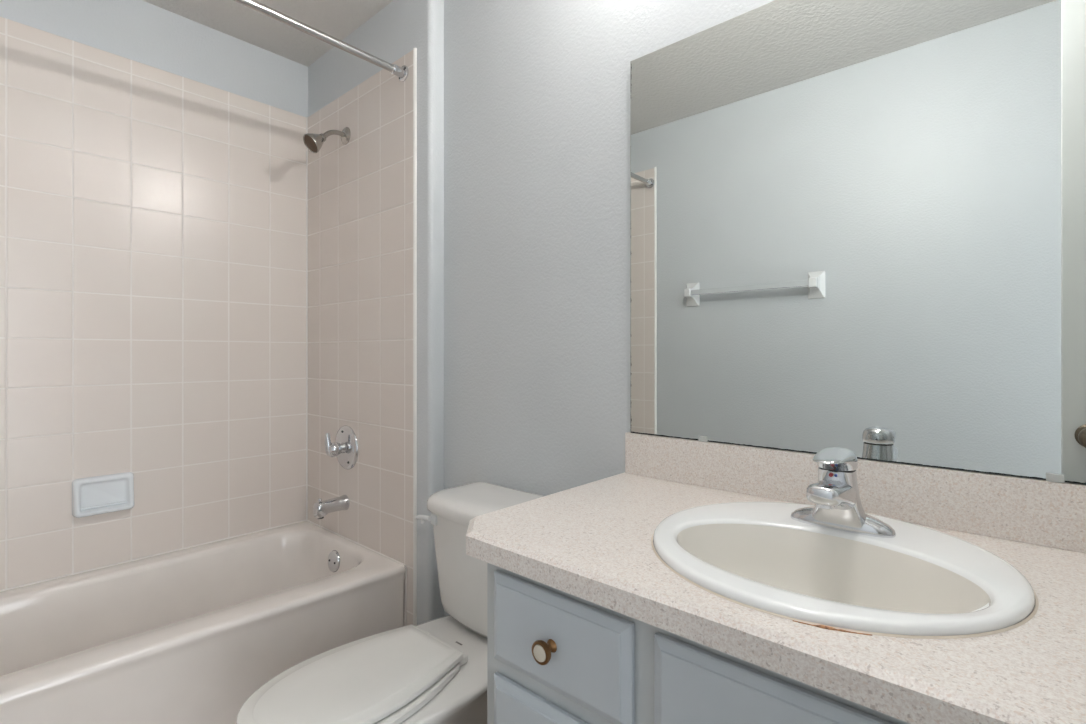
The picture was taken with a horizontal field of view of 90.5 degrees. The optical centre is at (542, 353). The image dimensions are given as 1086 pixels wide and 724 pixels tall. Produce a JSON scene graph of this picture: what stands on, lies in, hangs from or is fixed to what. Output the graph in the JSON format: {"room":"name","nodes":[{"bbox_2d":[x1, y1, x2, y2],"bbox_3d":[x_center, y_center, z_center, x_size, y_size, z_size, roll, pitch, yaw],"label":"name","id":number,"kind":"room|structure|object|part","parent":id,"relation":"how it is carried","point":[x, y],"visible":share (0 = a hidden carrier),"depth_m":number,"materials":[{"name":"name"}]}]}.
{"room":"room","nodes":[
{"label":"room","id":0,"kind":"room"},
{"bbox_2d":[0,0,307,589],"bbox_3d":[-1.577,-0.078,1.922,0.113,2.438,1.827,0,0,42],"label":"wall","id":1,"kind":"structure","parent":0,"point":[154,159],"depth_m":1.97,"materials":[{"name":"tile"}]},
{"bbox_2d":[72,472,133,517],"bbox_3d":[-1.524,0.491,1.874,0.039,0.131,0.170,0,0,42],"label":"soap dish","id":2,"kind":"object","parent":1,"relation":"attached to","point":[96,495],"visible":1,"depth_m":1.88,"materials":[{"name":"ceramic"}]},
{"bbox_2d":[143,0,392,66],"bbox_3d":[-0.381,-1.337,0.856,3.300,0.080,1.827,0,0,42],"label":"ceiling","id":3,"kind":"structure","parent":0,"point":[338,19],"depth_m":2.08,"materials":[{"name":"white paint"}]},
{"bbox_2d":[308,0,774,625],"bbox_3d":[0.158,-0.078,1.467,3.108,2.438,0.197,0,0,42],"label":"wall","id":4,"kind":"structure","parent":0,"point":[469,234],"depth_m":1.78,"materials":[{"name":"paint"}]},
{"bbox_2d":[233,0,407,81],"bbox_3d":[-0.984,-0.988,1.334,0.054,0.071,1.521,0,0,40],"label":"shower curtain rod","id":5,"kind":"object","parent":4,"relation":"attached to","point":[401,72],"visible":1,"depth_m":1.68,"materials":[{"name":"metal"}]},
{"bbox_2d":[303,127,350,152],"bbox_3d":[-0.857,-0.851,2.126,0.076,0.139,0.171,0,0,42],"label":"shower","id":6,"kind":"object","parent":4,"relation":"attached to","point":[313,142],"visible":1,"depth_m":2.10,"materials":[{"name":"silver metal"}]},
{"bbox_3d":[-0.836,-0.871,2.150,0.019,0.053,0.101,0,0,42],"label":"shower arm","id":7,"kind":"part","parent":6,"relation":"part of","materials":[{"name":"silver metal"}]},
{"bbox_2d":[313,495,349,518],"bbox_3d":[-0.846,0.606,2.146,0.062,0.078,0.127,0,0,42],"label":"tub spout","id":8,"kind":"object","parent":4,"relation":"attached to","point":[321,508],"visible":1,"depth_m":2.12,"materials":[{"name":"silver metal"}]},
{"bbox_2d":[325,425,357,469],"bbox_3d":[-0.824,0.380,2.154,0.178,0.178,0.084,0,0,42],"label":"shower valve","id":9,"kind":"object","parent":4,"relation":"attached to","point":[345,446],"visible":1,"depth_m":2.15,"materials":[{"name":"silver metal"}]},
{"bbox_3d":[-0.836,0.364,2.145,0.048,0.098,0.055,0,0,42],"label":"lever handle","id":10,"kind":"part","parent":9,"relation":"part of","materials":[{"name":"silver metal"}]},
{"bbox_3d":[-0.754,0.039,2.154,0.816,2.205,0.008,0,0,42],"label":"panel","id":11,"kind":"part","parent":4,"relation":"part of","materials":[{"name":"tile"}]},
{"bbox_2d":[625,432,1085,552],"bbox_3d":[0.750,0.250,0.882,1.442,0.102,0.018,0,0,42],"label":"backsplash","id":12,"kind":"structure","parent":4,"relation":"attached to","point":[1040,512],"depth_m":0.96,"materials":[{"name":"laminate"}]},
{"bbox_2d":[630,0,1085,484],"bbox_3d":[0.726,-0.266,0.902,1.349,0.929,0.019,0,0,42],"label":"wall mirror","id":13,"kind":"object","parent":4,"relation":"attached to","point":[858,226],"visible":1,"depth_m":1.00,"materials":[{"name":"mirror"}]},
{"bbox_3d":[-0.381,1.182,0.856,3.300,0.080,1.827,0,0,42],"label":"floor","id":14,"kind":"structure","parent":0,"visible":0},
{"bbox_2d":[0,519,406,723],"bbox_3d":[-1.276,0.942,1.596,0.780,0.399,1.522,0,0,42],"label":"bathtub","id":15,"kind":"object","parent":14,"relation":"on","point":[186,635],"visible":0.98,"depth_m":1.68,"materials":[{"name":"ceramic"}]},
{"bbox_3d":[-0.827,0.819,2.127,0.084,0.084,0.021,0,0,42],"label":"overflow plate","id":16,"kind":"part","parent":15,"relation":"part of","materials":[{"name":"silver metal"}]},
{"bbox_2d":[236,481,543,723],"bbox_3d":[-0.321,0.772,1.312,0.416,0.740,0.784,0,0,42],"label":"toilet","id":17,"kind":"object","parent":14,"relation":"on","point":[434,671],"visible":0.74,"depth_m":1.27,"materials":[{"name":"ceramic"}]},
{"bbox_3d":[-0.428,0.735,1.213,0.310,0.018,0.465,0,0,42],"label":"seat lid","id":18,"kind":"part","parent":17,"relation":"part of","materials":[{"name":"plastic"}]},
{"bbox_3d":[-0.431,0.757,1.206,0.328,0.018,0.454,0,0,42],"label":"seat","id":19,"kind":"part","parent":17,"relation":"part of","materials":[{"name":"plastic"}]},
{"bbox_3d":[-0.345,0.474,1.546,0.051,0.024,0.015,0,0,29],"label":"lever arm","id":20,"kind":"part","parent":17,"relation":"part of","materials":[{"name":"silver metal"}]},
{"bbox_3d":[-0.309,0.474,1.543,0.028,0.032,0.020,0,0,42],"label":"flush lever","id":21,"kind":"part","parent":17,"relation":"part of","materials":[{"name":"silver metal"}]},
{"bbox_3d":[-0.333,0.955,1.298,0.372,0.374,0.748,0,0,42],"label":"bowl","id":22,"kind":"part","parent":17,"relation":"part of","materials":[{"name":"ceramic"}]},
{"bbox_3d":[-0.139,0.604,1.515,0.392,0.314,0.223,0,0,42],"label":"tank","id":23,"kind":"part","parent":17,"relation":"part of","materials":[{"name":"ceramic"}]},
{"bbox_3d":[-0.141,0.427,1.513,0.416,0.050,0.244,0,0,42],"label":"tank lid","id":24,"kind":"part","parent":17,"relation":"part of","materials":[{"name":"ceramic"}]},
{"bbox_2d":[487,563,909,723],"bbox_3d":[0.575,0.742,0.664,1.390,0.800,0.570,0,0,42],"label":"vanity cabinet","id":25,"kind":"object","parent":14,"relation":"on","point":[555,656],"visible":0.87,"depth_m":0.76,"materials":[{"name":"paint"}]},
{"bbox_3d":[0.019,0.622,0.832,0.276,0.148,0.019,0,0,42],"label":"drawer","id":26,"kind":"part","parent":25,"relation":"part of","materials":[{"name":"paint"}]},
{"bbox_3d":[0.004,0.447,0.813,0.035,0.035,0.029,0,0,42],"label":"knob","id":27,"kind":"part","parent":25,"relation":"part of","materials":[{"name":"brown metal"}]},
{"bbox_3d":[0.019,0.447,0.832,0.276,0.148,0.019,0,0,42],"label":"drawer","id":28,"kind":"part","parent":25,"relation":"part of","materials":[{"name":"paint"}]},
{"bbox_3d":[0.275,0.692,0.604,0.340,0.639,0.019,0,0,42],"label":"cabinet door","id":29,"kind":"part","parent":25,"relation":"part of","materials":[{"name":"paint"}]},
{"bbox_2d":[466,432,1085,723],"bbox_3d":[0.560,0.269,0.680,1.458,0.141,0.574,0,0,42],"label":"countertop","id":30,"kind":"structure","parent":25,"relation":"on","point":[591,542],"depth_m":0.78,"materials":[{"name":"laminate"}]},
{"bbox_2d":[790,447,895,537],"bbox_3d":[0.471,0.222,0.871,0.157,0.134,0.151,0,0,42],"label":"sink faucet","id":31,"kind":"object","parent":30,"relation":"on","point":[838,506],"visible":1,"depth_m":0.86,"materials":[{"name":"silver metal"}]},
{"bbox_3d":[0.459,0.233,0.858,0.057,0.064,0.116,0,0,42],"label":"spout","id":32,"kind":"part","parent":31,"relation":"part of","materials":[{"name":"silver metal"}]},
{"bbox_3d":[0.468,0.171,0.867,0.058,0.033,0.110,0,0,42],"label":"handle","id":33,"kind":"part","parent":31,"relation":"part of","materials":[{"name":"silver metal"}]},
{"bbox_3d":[0.498,0.276,0.901,0.157,0.026,0.052,0,0,42],"label":"plate","id":34,"kind":"part","parent":31,"relation":"part of","materials":[{"name":"silver metal"}]},
{"bbox_2d":[651,502,1038,638],"bbox_3d":[0.414,0.369,0.813,0.492,0.163,0.490,0,0,42],"label":"sink","id":35,"kind":"object","parent":30,"relation":"in","point":[921,582],"visible":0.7,"depth_m":0.80,"materials":[{"name":"ceramic"}]},
{"bbox_2d":[677,524,990,613],"bbox_3d":[0.383,0.372,0.770,0.396,0.156,0.268,0,0,42],"label":"basin","id":36,"kind":"object","parent":35,"relation":"in","point":[855,572],"depth_m":0.84,"materials":[{"name":"ceramic"}]}
]}

